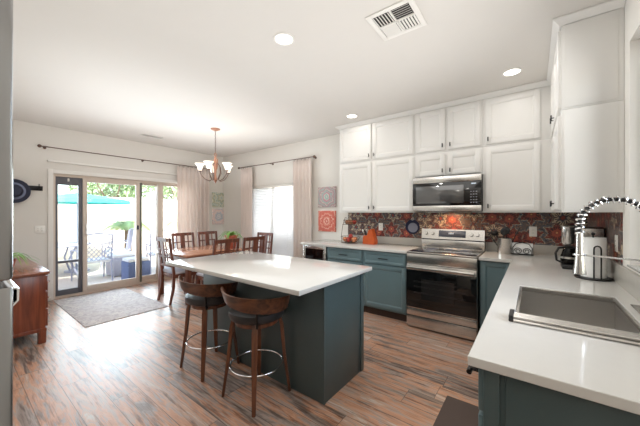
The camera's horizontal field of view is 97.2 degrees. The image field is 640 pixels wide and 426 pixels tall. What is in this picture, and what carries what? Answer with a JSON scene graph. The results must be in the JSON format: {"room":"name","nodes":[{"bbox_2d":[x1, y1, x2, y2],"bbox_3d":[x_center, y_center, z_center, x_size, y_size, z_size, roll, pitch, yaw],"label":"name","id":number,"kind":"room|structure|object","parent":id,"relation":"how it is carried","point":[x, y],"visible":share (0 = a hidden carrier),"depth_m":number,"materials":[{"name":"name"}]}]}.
{"room":"kitchen","nodes":[
{"label":"kitchen","id":0,"kind":"room"},
{"bbox_2d":[13,120,222,290],"bbox_3d":[-3.628,0.005,5.384,0.120,2.750,4.220,0,0,37],"label":"wall","id":1,"kind":"structure","parent":0,"point":[31,166],"depth_m":4.56,"materials":[{"name":"paint"}]},
{"bbox_2d":[29,184,42,190],"bbox_3d":[-4.416,-0.396,4.188,0.062,0.101,0.440,0,0,37],"label":"hook rail","id":2,"kind":"object","parent":1,"relation":"attached to","point":[37,188],"visible":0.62,"depth_m":4.32,"materials":[{"name":"black metal"}]},
{"bbox_2d":[13,179,30,202],"bbox_3d":[-4.405,-0.320,4.060,0.094,0.352,0.352,0,0,37],"label":"sun hat","id":3,"kind":"object","parent":2,"relation":"hanging from","point":[21,190],"visible":0.62,"depth_m":4.12,"materials":[{"name":"blue fabric"}]},
{"bbox_2d":[35,226,44,232],"bbox_3d":[-4.324,0.255,4.356,0.008,0.116,0.118,0,0,37],"label":"light switch","id":4,"kind":"object","parent":1,"relation":"attached to","point":[38,229],"visible":1,"depth_m":4.35,"materials":[{"name":"white plastic"}]},
{"bbox_2d":[47,160,176,174],"bbox_3d":[-3.462,-0.820,5.466,0.045,0.030,2.650,0,0,37],"label":"trim","id":5,"kind":"structure","parent":1,"relation":"attached to","point":[55,161],"depth_m":5.02,"materials":[{"name":"white wood"}]},
{"bbox_2d":[48,169,176,300],"bbox_3d":[-3.561,0.343,5.434,0.127,2.075,2.470,0,0,37],"label":"door","id":6,"kind":"structure","parent":1,"relation":"in","point":[60,178],"depth_m":4.81,"materials":[{"name":"beige plastic"}]},
{"bbox_2d":[37,144,206,168],"bbox_3d":[-3.418,-1.020,5.458,0.124,0.052,2.942,0,0,37],"label":"curtain rod","id":7,"kind":"object","parent":1,"relation":"attached to","point":[38,145],"visible":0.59,"depth_m":4.95,"materials":[{"name":"brown metal"}]},
{"bbox_2d":[177,166,208,247],"bbox_3d":[-2.781,0.169,6.230,0.121,2.381,0.734,0,0,37],"label":"curtain","id":8,"kind":"object","parent":7,"relation":"hanging from","point":[192,188],"visible":0.68,"depth_m":6.20,"materials":[{"name":"fabric"}]},
{"bbox_2d":[212,209,223,223],"bbox_3d":[-2.451,0.085,6.821,0.024,0.370,0.340,0,0,37],"label":"picture","id":9,"kind":"object","parent":1,"relation":"attached to","point":[217,214],"visible":1,"depth_m":6.79},
{"bbox_2d":[212,192,223,206],"bbox_3d":[-2.451,-0.320,6.821,0.024,0.345,0.340,0,0,37],"label":"picture","id":10,"kind":"object","parent":1,"relation":"attached to","point":[217,198],"visible":1,"depth_m":6.78},
{"bbox_2d":[13,275,477,425],"bbox_3d":[-1.908,1.430,2.130,6.848,0.100,7.400,0,0,37],"label":"floor","id":11,"kind":"structure","parent":0,"point":[126,371],"depth_m":2.34,"materials":[{"name":"brown wood"}]},
{"bbox_2d":[0,0,19,425],"bbox_3d":[-1.125,0.470,0.435,0.914,1.820,0.825,0,0,37],"label":"refrigerator","id":12,"kind":"object","parent":11,"relation":"on","point":[9,291],"visible":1,"depth_m":0.47,"materials":[{"name":"silver metal"}]},
{"bbox_2d":[11,257,49,343],"bbox_3d":[-3.645,0.998,3.300,1.605,0.765,0.503,0,0,37],"label":"sideboard","id":13,"kind":"object","parent":11,"relation":"on","point":[30,313],"visible":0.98,"depth_m":2.93,"materials":[{"name":"brown wood"}]},
{"bbox_2d":[13,252,35,267],"bbox_3d":[-3.442,0.525,3.073,0.482,0.181,0.585,0,0,37],"label":"potted plant","id":14,"kind":"object","parent":13,"relation":"on","point":[17,253],"visible":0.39,"depth_m":3.11,"materials":[{"name":"green plant"}]},
{"bbox_2d":[54,288,167,326],"bbox_3d":[-3.211,1.375,4.293,1.700,0.008,0.970,0,0,37],"label":"area rug","id":15,"kind":"object","parent":11,"relation":"on","point":[92,309],"visible":1,"depth_m":4.18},
{"bbox_2d":[155,237,197,304],"bbox_3d":[-2.279,0.880,4.516,0.426,1.000,0.520,0,0,37],"label":"dining chair","id":16,"kind":"object","parent":11,"relation":"on","point":[173,272],"visible":0.68,"depth_m":4.34,"materials":[{"name":"wood"}]},
{"bbox_2d":[171,232,194,286],"bbox_3d":[-2.446,0.880,5.256,0.520,1.000,0.426,0,0,37],"label":"dining chair","id":17,"kind":"object","parent":11,"relation":"on","point":[182,235],"visible":0.2,"depth_m":5.39,"materials":[{"name":"wood"}]},
{"bbox_2d":[154,245,247,304],"bbox_3d":[-2.046,1.008,4.923,1.040,0.745,1.150,0,0,37],"label":"dining table","id":18,"kind":"object","parent":11,"relation":"on","point":[197,251],"visible":0.44,"depth_m":4.65,"materials":[{"name":"brown wood"}]},
{"bbox_2d":[219,231,242,248],"bbox_3d":[-1.616,0.482,5.091,0.430,0.306,0.537,0,0,-33],"label":"potted plant","id":19,"kind":"object","parent":18,"relation":"on","point":[229,235],"visible":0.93,"depth_m":5.03,"materials":[{"name":"green plant"}]},
{"bbox_2d":[197,231,217,245],"bbox_3d":[-2.139,0.880,5.663,0.520,1.000,0.426,0,0,37],"label":"dining chair","id":20,"kind":"object","parent":11,"relation":"on","point":[206,233],"visible":0.15,"depth_m":5.79,"materials":[{"name":"wood"}]},
{"bbox_2d":[178,275,239,381],"bbox_3d":[-0.990,0.966,2.516,0.473,0.828,0.474,0,0,37],"label":"bar stool","id":21,"kind":"object","parent":11,"relation":"on","point":[204,297],"visible":0.93,"depth_m":2.38,"materials":[{"name":"brown wood"}]},
{"bbox_2d":[196,238,239,283],"bbox_3d":[-1.535,0.880,4.255,0.520,1.000,0.426,0,0,37],"label":"dining chair","id":22,"kind":"object","parent":11,"relation":"on","point":[227,242],"visible":0.19,"depth_m":4.12,"materials":[{"name":"wood"}]},
{"bbox_2d":[242,236,264,252],"bbox_3d":[-1.228,0.880,4.662,0.520,1.000,0.426,0,0,37],"label":"dining chair","id":23,"kind":"object","parent":11,"relation":"on","point":[254,247],"visible":0.12,"depth_m":4.51,"materials":[{"name":"wood"}]},
{"bbox_2d":[221,287,290,417],"bbox_3d":[-0.477,0.966,2.116,0.473,0.828,0.474,0,0,37],"label":"bar stool","id":24,"kind":"object","parent":11,"relation":"on","point":[254,314],"visible":1,"depth_m":1.97,"materials":[{"name":"brown wood"}]},
{"bbox_2d":[257,232,272,253],"bbox_3d":[-1.190,0.880,5.260,0.426,1.000,0.520,0,0,37],"label":"dining chair","id":25,"kind":"object","parent":11,"relation":"on","point":[266,235],"visible":0.12,"depth_m":5.41,"materials":[{"name":"wood"}]},
{"bbox_2d":[203,273,363,404],"bbox_3d":[-0.407,0.943,2.756,1.588,0.875,0.645,0,0,37],"label":"kitchen island","id":26,"kind":"object","parent":11,"relation":"on","point":[324,327],"visible":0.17,"depth_m":2.23,"materials":[{"name":"teal paint"}]},
{"bbox_2d":[165,251,371,295],"bbox_3d":[-0.522,0.486,2.606,1.725,0.033,0.970,0,0,37],"label":"island countertop","id":27,"kind":"structure","parent":26,"relation":"on","point":[297,276],"depth_m":2.35,"materials":[{"name":"white stone"}]},
{"bbox_2d":[303,245,327,260],"bbox_3d":[0.096,0.927,4.606,0.444,0.845,0.693,0,0,37],"label":"beverage cooler","id":28,"kind":"object","parent":11,"relation":"on","point":[309,251],"visible":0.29,"depth_m":4.36,"materials":[{"name":"silver plastic"}]},
{"bbox_2d":[327,247,364,311],"bbox_3d":[0.527,0.941,4.295,0.602,0.878,0.691,0,0,37],"label":"base cabinet","id":29,"kind":"object","parent":11,"relation":"on","point":[341,255],"visible":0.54,"depth_m":4.03,"materials":[{"name":"teal paint"}]},
{"bbox_2d":[363,250,406,321],"bbox_3d":[1.016,0.941,3.925,0.616,0.878,0.691,0,0,37],"label":"base cabinet","id":30,"kind":"object","parent":11,"relation":"on","point":[385,285],"visible":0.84,"depth_m":3.67,"materials":[{"name":"teal paint"}]},
{"bbox_2d":[300,239,421,253],"bbox_3d":[0.582,0.486,4.265,1.728,0.032,0.688,0,0,37],"label":"countertop","id":31,"kind":"structure","parent":30,"relation":"on","point":[383,247],"depth_m":4.08,"materials":[{"name":"white stone"}]},
{"bbox_2d":[341,217,360,243],"bbox_3d":[0.473,0.268,4.405,0.332,0.404,0.316,0,0,37],"label":"fruit basket","id":32,"kind":"object","parent":31,"relation":"on","point":[345,217],"visible":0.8,"depth_m":4.36,"materials":[{"name":"brown metal"}]},
{"bbox_2d":[363,229,377,244],"bbox_3d":[0.758,0.354,4.265,0.208,0.232,0.110,0,0,37],"label":"knife block","id":33,"kind":"object","parent":31,"relation":"on","point":[370,238],"visible":0.99,"depth_m":4.21,"materials":[{"name":"orange wood"}]},
{"bbox_2d":[406,228,485,340],"bbox_3d":[1.549,0.797,3.464,0.758,1.165,0.745,0,0,37],"label":"range","id":34,"kind":"object","parent":11,"relation":"on","point":[443,274],"visible":0.99,"depth_m":3.23,"materials":[{"name":"silver metal"}]},
{"bbox_2d":[407,247,484,258],"bbox_3d":[1.538,0.473,3.449,0.758,0.024,0.582,0,0,37],"label":"cooktop","id":35,"kind":"object","parent":34,"relation":"in","point":[436,252],"depth_m":3.36,"materials":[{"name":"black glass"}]},
{"bbox_2d":[433,395,478,425],"bbox_3d":[0.855,1.373,1.629,0.430,0.014,0.900,0,0,37],"label":"kitchen mat","id":36,"kind":"object","parent":11,"relation":"on","point":[453,412],"visible":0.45,"depth_m":1.91,"materials":[{"name":"brown rubber"}]},
{"bbox_2d":[480,260,509,327],"bbox_3d":[2.020,0.941,3.189,0.294,0.878,0.655,0,0,37],"label":"base cabinet","id":37,"kind":"object","parent":11,"relation":"on","point":[492,273],"visible":0.34,"depth_m":2.97,"materials":[{"name":"teal paint"}]},
{"bbox_2d":[466,365,639,425],"bbox_3d":[1.471,0.942,1.718,0.654,0.876,2.390,0,0,37],"label":"base cabinet","id":38,"kind":"object","parent":11,"relation":"on","point":[503,400],"visible":0.16,"depth_m":0.85,"materials":[{"name":"teal paint"}]},
{"bbox_2d":[468,251,639,414],"bbox_3d":[1.548,0.486,2.047,0.928,0.032,3.063,0,0,37],"label":"countertop","id":39,"kind":"structure","parent":38,"relation":"on","point":[602,371],"depth_m":0.97,"materials":[{"name":"white stone"}]},
{"bbox_2d":[497,238,511,254],"bbox_3d":[2.123,0.380,3.246,0.150,0.180,0.150,0,0,37],"label":"utensil crock","id":40,"kind":"object","parent":39,"relation":"on","point":[504,246],"visible":0.98,"depth_m":3.19,"materials":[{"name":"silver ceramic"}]},
{"bbox_2d":[491,230,498,237],"bbox_3d":[2.082,0.332,3.318,0.126,0.254,0.080,0,0,37],"label":"ladle","id":41,"kind":"object","parent":40,"relation":"in","point":[494,233],"visible":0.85,"depth_m":3.30,"materials":[{"name":"black plastic"}]},
{"bbox_2d":[500,228,507,238],"bbox_3d":[2.094,0.312,3.198,0.066,0.293,0.060,0,0,-20],"label":"spoon","id":42,"kind":"object","parent":40,"relation":"in","point":[503,231],"visible":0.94,"depth_m":3.19,"materials":[{"name":"black plastic"}]},
{"bbox_2d":[512,242,533,255],"bbox_3d":[2.276,0.398,3.171,0.200,0.144,0.073,0,0,37],"label":"napkin holder","id":43,"kind":"object","parent":39,"relation":"on","point":[517,253],"visible":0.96,"depth_m":3.15,"materials":[{"name":"black metal"}]},
{"bbox_2d":[512,242,532,253],"bbox_3d":[2.277,0.401,3.172,0.190,0.125,0.050,0,0,37],"label":"napkin stack","id":44,"kind":"object","parent":43,"relation":"in","point":[521,246],"visible":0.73,"depth_m":3.15,"materials":[{"name":"paper"}]},
{"bbox_2d":[508,309,639,345],"bbox_3d":[1.065,0.455,1.098,0.546,0.028,0.104,0,0,37],"label":"drying rack","id":45,"kind":"object","parent":39,"relation":"on","point":[632,338],"visible":1,"depth_m":1.10,"materials":[{"name":"silver metal"}]},
{"bbox_2d":[516,286,639,333],"bbox_3d":[1.249,0.608,1.406,0.456,0.268,0.774,0,0,37],"label":"sink","id":46,"kind":"object","parent":39,"relation":"in","point":[600,311],"visible":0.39,"depth_m":1.66,"materials":[{"name":"silver metal"}]},
{"bbox_2d":[560,226,604,269],"bbox_3d":[2.199,0.290,2.372,0.260,0.360,0.204,0,0,37],"label":"coffee maker","id":47,"kind":"object","parent":39,"relation":"on","point":[568,236],"visible":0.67,"depth_m":2.38,"materials":[{"name":"silver plastic"}]},
{"bbox_2d":[554,246,575,264],"bbox_3d":[2.121,0.359,2.427,0.168,0.150,0.138,0,0,37],"label":"coffee carafe","id":48,"kind":"object","parent":47,"relation":"on","point":[566,257],"visible":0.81,"depth_m":2.40,"materials":[{"name":"black glass"}]},
{"bbox_2d":[561,226,574,244],"bbox_3d":[2.132,0.190,2.425,0.090,0.160,0.090,0,0,37],"label":"basket","id":49,"kind":"object","parent":47,"relation":"on","point":[567,232],"depth_m":2.39,"materials":[{"name":"silver metal"}]},
{"bbox_2d":[574,232,613,281],"bbox_3d":[1.963,0.304,2.026,0.208,0.332,0.208,0,0,37],"label":"paper towel holder","id":50,"kind":"object","parent":39,"relation":"on","point":[608,279],"visible":0.84,"depth_m":1.96,"materials":[{"name":"black metal"}]},
{"bbox_2d":[581,237,606,278],"bbox_3d":[1.963,0.316,2.026,0.136,0.280,0.136,0,0,37],"label":"paper towel roll","id":51,"kind":"object","parent":50,"relation":"on","point":[589,242],"visible":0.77,"depth_m":1.97,"materials":[{"name":"white paper"}]},
{"bbox_2d":[572,195,639,313],"bbox_3d":[1.413,0.193,1.364,0.294,0.554,0.320,0,0,37],"label":"spring faucet","id":52,"kind":"object","parent":39,"relation":"on","point":[579,267],"visible":1,"depth_m":1.39,"materials":[{"name":"silver metal"}]},
{"bbox_2d":[13,0,608,156],"bbox_3d":[-1.908,-1.430,2.130,6.848,0.120,7.400,0,0,37],"label":"ceiling","id":53,"kind":"structure","parent":0,"point":[176,71],"depth_m":2.53,"materials":[{"name":"paint"}]},
{"bbox_2d":[140,133,162,138],"bbox_3d":[-2.993,-1.364,5.030,0.150,0.010,0.360,0,0,37],"label":"ceiling vent","id":54,"kind":"object","parent":53,"relation":"in","point":[142,134],"visible":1,"depth_m":5.02,"materials":[{"name":"white metal"}]},
{"bbox_2d":[195,128,232,183],"bbox_3d":[-1.690,-0.925,4.609,0.602,0.890,0.588,0,0,37],"label":"chandelier","id":55,"kind":"object","parent":53,"relation":"hanging from","point":[213,168],"visible":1,"depth_m":4.54,"materials":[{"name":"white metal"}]},
{"bbox_2d":[273,32,294,45],"bbox_3d":[-0.284,-1.367,2.219,0.169,0.005,0.169,0,0,37],"label":"recessed light","id":56,"kind":"object","parent":53,"relation":"in","point":[281,38],"visible":1,"depth_m":2.22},
{"bbox_2d":[346,114,357,117],"bbox_3d":[0.452,-1.367,3.982,0.169,0.005,0.169,0,0,37],"label":"recessed light","id":57,"kind":"object","parent":53,"relation":"in","point":[348,115],"visible":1,"depth_m":3.97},
{"bbox_2d":[365,0,426,40],"bbox_3d":[0.545,-1.363,2.007,0.330,0.011,0.330,0,0,37],"label":"ceiling vent","id":58,"kind":"object","parent":53,"relation":"in","point":[404,16],"visible":1,"depth_m":1.99,"materials":[{"name":"white metal"}]},
{"bbox_2d":[502,68,522,76],"bbox_3d":[1.865,-1.367,2.740,0.169,0.005,0.169,0,0,37],"label":"recessed light","id":59,"kind":"object","parent":53,"relation":"in","point":[514,71],"visible":1,"depth_m":2.74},
{"bbox_2d":[223,134,486,251],"bbox_3d":[0.316,0.005,4.975,6.668,2.750,0.120,0,0,37],"label":"wall","id":60,"kind":"structure","parent":0,"point":[326,168],"depth_m":5.56,"materials":[{"name":"paint"}]},
{"bbox_2d":[253,186,285,231],"bbox_3d":[-1.004,0.228,5.946,1.350,1.625,0.140,0,0,37],"label":"window","id":61,"kind":"structure","parent":60,"relation":"in","point":[284,186],"depth_m":6.21,"materials":[{"name":"white glass"}]},
{"bbox_2d":[252,183,292,256],"bbox_3d":[-1.014,0.207,5.934,1.270,1.580,0.042,0,0,37],"label":"window blind","id":62,"kind":"object","parent":61,"relation":"attached to","point":[282,244],"visible":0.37,"depth_m":5.86,"materials":[{"name":"white fabric"}]},
{"bbox_2d":[238,155,316,168],"bbox_3d":[-0.951,-1.020,5.777,2.230,0.052,0.125,0,0,37],"label":"curtain rod","id":63,"kind":"object","parent":60,"relation":"attached to","point":[313,156],"visible":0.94,"depth_m":5.59,"materials":[{"name":"brown metal"}]},
{"bbox_2d":[241,166,251,250],"bbox_3d":[-1.633,0.169,6.250,0.403,2.381,0.086,0,0,43],"label":"curtain","id":64,"kind":"object","parent":63,"relation":"hanging from","point":[246,173],"visible":0.76,"depth_m":6.22,"materials":[{"name":"fabric"}]},
{"bbox_2d":[293,158,311,257],"bbox_3d":[-0.336,0.169,5.271,0.453,2.381,0.084,0,0,40],"label":"curtain","id":65,"kind":"object","parent":63,"relation":"hanging from","point":[302,169],"visible":0.74,"depth_m":5.24,"materials":[{"name":"fabric"}]},
{"bbox_2d":[318,211,335,231],"bbox_3d":[0.125,0.145,5.027,0.375,0.370,0.024,0,0,37],"label":"picture","id":66,"kind":"object","parent":60,"relation":"attached to","point":[326,220],"visible":1,"depth_m":5.01},
{"bbox_2d":[318,186,335,206],"bbox_3d":[0.125,-0.285,5.027,0.385,0.360,0.024,0,0,37],"label":"picture","id":67,"kind":"object","parent":60,"relation":"attached to","point":[326,196],"visible":1,"depth_m":5.01},
{"bbox_2d":[340,114,414,164],"bbox_3d":[0.877,-1.050,4.234,1.191,0.560,0.384,0,0,37],"label":"upper cabinet","id":68,"kind":"object","parent":60,"relation":"attached to","point":[395,137],"visible":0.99,"depth_m":4.05,"materials":[{"name":"white paint"}]},
{"bbox_2d":[340,155,422,212],"bbox_3d":[0.877,-0.387,4.234,1.191,0.764,0.384,0,0,37],"label":"upper cabinet","id":69,"kind":"object","parent":60,"relation":"attached to","point":[383,185],"visible":0.98,"depth_m":4.06,"materials":[{"name":"white paint"}]},
{"bbox_2d":[405,218,419,233],"bbox_3d":[1.345,0.186,4.103,0.210,0.237,0.015,0,0,37],"label":"pot holder","id":70,"kind":"object","parent":60,"relation":"attached to","point":[412,226],"visible":1,"depth_m":4.09,"materials":[{"name":"blue fabric"}]},
{"bbox_2d":[415,147,482,177],"bbox_3d":[1.667,-0.612,3.637,0.788,0.314,0.384,0,0,37],"label":"upper cabinet","id":71,"kind":"object","parent":60,"relation":"attached to","point":[464,161],"visible":0.96,"depth_m":3.48,"materials":[{"name":"white paint"}]},
{"bbox_2d":[413,174,482,211],"bbox_3d":[1.652,-0.230,3.618,0.787,0.444,0.415,0,0,37],"label":"microwave oven","id":72,"kind":"object","parent":71,"relation":"attached to","point":[457,193],"visible":0.96,"depth_m":3.43,"materials":[{"name":"silver metal"}]},
{"bbox_2d":[415,100,482,154],"bbox_3d":[1.667,-1.050,3.637,0.788,0.560,0.384,0,0,37],"label":"upper cabinet","id":73,"kind":"object","parent":60,"relation":"attached to","point":[457,127],"visible":0.99,"depth_m":3.47,"materials":[{"name":"white paint"}]},
{"bbox_2d":[348,213,587,246],"bbox_3d":[1.658,0.180,3.882,2.966,0.369,0.004,0,0,37],"label":"backsplash","id":74,"kind":"structure","parent":60,"relation":"attached to","point":[548,225],"depth_m":3.59,"materials":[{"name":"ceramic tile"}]},
{"bbox_2d":[335,0,624,129],"bbox_3d":[1.200,-1.345,3.273,2.965,0.049,1.530,0,0,37],"label":"trim","id":75,"kind":"structure","parent":60,"relation":"attached to","point":[558,22],"depth_m":2.92,"materials":[{"name":"white paint"}]},
{"bbox_2d":[347,235,639,301],"bbox_3d":[0.741,0.405,2.667,2.967,0.130,3.049,0,0,37],"label":"trim","id":76,"kind":"structure","parent":60,"relation":"attached to","point":[626,278],"depth_m":2.09,"materials":[{"name":"grey stone"}]},
{"bbox_2d":[483,85,551,146],"bbox_3d":[2.233,-1.050,3.210,0.628,0.560,0.384,0,0,37],"label":"upper cabinet","id":77,"kind":"object","parent":60,"relation":"attached to","point":[523,116],"visible":0.96,"depth_m":3.07,"materials":[{"name":"white paint"}]},
{"bbox_2d":[483,139,552,212],"bbox_3d":[2.233,-0.387,3.210,0.628,0.764,0.384,0,0,37],"label":"upper cabinet","id":78,"kind":"object","parent":60,"relation":"attached to","point":[516,176],"visible":0.97,"depth_m":3.07,"materials":[{"name":"white paint"}]},
{"bbox_2d":[529,226,536,236],"bbox_3d":[2.465,0.215,3.264,0.072,0.116,0.008,0,0,37],"label":"wall outlet","id":79,"kind":"object","parent":60,"relation":"attached to","point":[532,230],"visible":1,"depth_m":3.26,"materials":[{"name":"white plastic"}]},
{"bbox_2d":[591,0,639,274],"bbox_3d":[0.761,0.005,0.115,0.140,2.750,7.100,0,0,37],"label":"wall","id":80,"kind":"structure","parent":0,"point":[631,216],"depth_m":1.70,"materials":[{"name":"paint"}]},
{"bbox_2d":[550,100,623,212],"bbox_3d":[2.256,-0.366,2.502,0.350,0.722,1.484,0,0,37],"label":"upper cabinet","id":81,"kind":"object","parent":80,"relation":"attached to","point":[587,143],"visible":0.98,"depth_m":1.91,"materials":[{"name":"white paint"}]},
{"bbox_2d":[550,7,623,137],"bbox_3d":[2.256,-1.029,2.502,0.350,0.602,1.484,0,0,37],"label":"upper cabinet","id":82,"kind":"object","parent":80,"relation":"attached to","point":[588,65],"visible":0.84,"depth_m":1.91,"materials":[{"name":"white paint"}]},
{"bbox_2d":[588,212,622,264],"bbox_3d":[2.406,0.168,2.414,0.004,0.343,1.434,0,0,37],"label":"backsplash","id":83,"kind":"structure","parent":80,"relation":"attached to","point":[612,222],"depth_m":2.08,"materials":[{"name":"tile"}]},
{"bbox_2d":[615,235,617,251],"bbox_3d":[2.047,0.210,1.950,0.008,0.116,0.072,0,0,37],"label":"wall outlet","id":84,"kind":"object","parent":80,"relation":"attached to","point":[616,236],"visible":1,"depth_m":1.93,"materials":[{"name":"white plastic"}]},
{"bbox_2d":[627,264,639,272],"bbox_3d":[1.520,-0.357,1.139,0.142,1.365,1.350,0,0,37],"label":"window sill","id":85,"kind":"structure","parent":80,"relation":"in","point":[636,268],"depth_m":1.62,"materials":[{"name":"white stone"}]},
{"bbox_3d":[-4.966,1.645,10.017,60.000,0.190,70.000,0,0,37],"label":"ground","id":86,"kind":"structure","parent":0,"visible":0},
{"bbox_2d":[174,186,292,200],"bbox_3d":[-4.882,-0.900,17.097,6.600,4.900,5.600,0,0,37],"label":"house","id":87,"kind":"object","parent":86,"relation":"on","point":[286,186],"visible":0.02,"depth_m":15.87,"materials":[{"name":"paint"}]},
{"label":"outside","id":88,"kind":"structure","parent":0,"visible":0},
{"bbox_2d":[58,253,170,289],"bbox_3d":[-7.049,1.490,9.084,9.800,0.100,22.000,0,0,37],"label":"floor","id":89,"kind":"structure","parent":88,"point":[95,275],"depth_m":6.50,"materials":[{"name":"beige concrete"}]},
{"bbox_2d":[58,242,89,275],"bbox_3d":[-5.949,1.081,6.310,1.300,0.733,1.300,0,0,37],"label":"patio table","id":90,"kind":"object","parent":89,"relation":"on","point":[66,245],"visible":0.28,"depth_m":6.40,"materials":[{"name":"metal"}]},
{"bbox_2d":[70,233,112,280],"bbox_3d":[-4.830,0.924,5.991,0.638,1.036,0.648,0,0,37],"label":"patio chair","id":91,"kind":"object","parent":89,"relation":"on","point":[98,259],"visible":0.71,"depth_m":5.93,"materials":[{"name":"metal"}]},
{"bbox_2d":[58,192,130,272],"bbox_3d":[-6.006,0.465,6.980,2.149,1.950,2.149,0,0,-30],"label":"patio umbrella","id":92,"kind":"object","parent":89,"relation":"on","point":[72,198],"visible":0.62,"depth_m":6.84,"materials":[{"name":"teal fabric"}]},
{"bbox_2d":[67,182,154,197],"bbox_3d":[-7.978,-0.429,11.207,2.922,3.968,2.975,0,0,37],"label":"tree","id":93,"kind":"object","parent":89,"relation":"on","point":[125,191],"visible":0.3,"depth_m":11.07,"materials":[{"name":"green plant"}]},
{"bbox_2d":[58,197,176,260],"bbox_3d":[-7.049,0.460,9.084,0.200,1.960,22.000,0,0,37],"label":"wall","id":94,"kind":"structure","parent":89,"relation":"on","point":[97,215],"depth_m":9.22,"materials":[{"name":"paint"}]},
{"bbox_2d":[101,228,133,268],"bbox_3d":[-5.412,0.924,7.572,0.638,1.036,0.648,0,0,-23],"label":"patio chair","id":95,"kind":"object","parent":89,"relation":"on","point":[130,236],"visible":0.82,"depth_m":7.52,"materials":[{"name":"metal"}]},
{"bbox_2d":[106,251,135,276],"bbox_3d":[-4.622,1.190,6.624,0.500,0.500,0.550,0,0,37],"label":"ottoman","id":96,"kind":"object","parent":89,"relation":"on","point":[117,257],"visible":0.6,"depth_m":6.37,"materials":[{"name":"fabric"}]},
{"bbox_2d":[107,251,135,257],"bbox_3d":[-4.622,0.975,6.624,0.480,0.070,0.530,0,0,37],"label":"cushion","id":97,"kind":"object","parent":96,"relation":"on","point":[130,253],"depth_m":6.50,"materials":[{"name":"white fabric"}]},
{"bbox_2d":[98,220,151,251],"bbox_3d":[-5.797,0.818,8.549,1.273,1.244,1.378,0,0,4],"label":"palm","id":98,"kind":"object","parent":89,"relation":"on","point":[125,226],"visible":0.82,"depth_m":8.15,"materials":[{"name":"green plant"}]},
{"bbox_2d":[121,256,149,279],"bbox_3d":[-3.904,1.190,5.981,0.400,0.500,0.420,0,0,37],"label":"ottoman","id":99,"kind":"object","parent":89,"relation":"on","point":[128,264],"visible":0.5,"depth_m":5.83,"materials":[{"name":"blue fabric"}]},
{"bbox_2d":[122,256,149,262],"bbox_3d":[-3.904,0.975,5.981,0.380,0.070,0.400,0,0,37],"label":"cushion","id":100,"kind":"object","parent":99,"relation":"on","point":[145,259],"depth_m":5.90,"materials":[{"name":"fabric"}]},
{"bbox_2d":[145,230,176,273],"bbox_3d":[-3.964,0.924,7.056,0.648,1.036,0.638,0,0,-38],"label":"patio chair","id":101,"kind":"object","parent":89,"relation":"on","point":[150,253],"visible":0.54,"depth_m":6.83,"materials":[{"name":"metal"}]},
{"bbox_2d":[149,186,176,199],"bbox_3d":[-6.605,-0.270,13.191,2.707,3.651,2.716,0,0,37],"label":"tree","id":102,"kind":"object","parent":89,"relation":"on","point":[170,191],"visible":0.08,"depth_m":12.63,"materials":[{"name":"green plant"}]},
{"bbox_2d":[163,221,176,229],"bbox_3d":[-4.844,0.858,9.956,1.325,1.165,1.343,0,0,37],"label":"palm","id":103,"kind":"object","parent":89,"relation":"on","point":[172,224],"visible":0.28,"depth_m":9.55,"materials":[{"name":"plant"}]},
{"bbox_2d":[269,201,292,232],"bbox_3d":[2.293,0.460,9.672,14.000,1.960,0.200,0,0,37],"label":"wall","id":104,"kind":"structure","parent":89,"relation":"on","point":[292,201],"depth_m":12.45,"materials":[{"name":"paint"}]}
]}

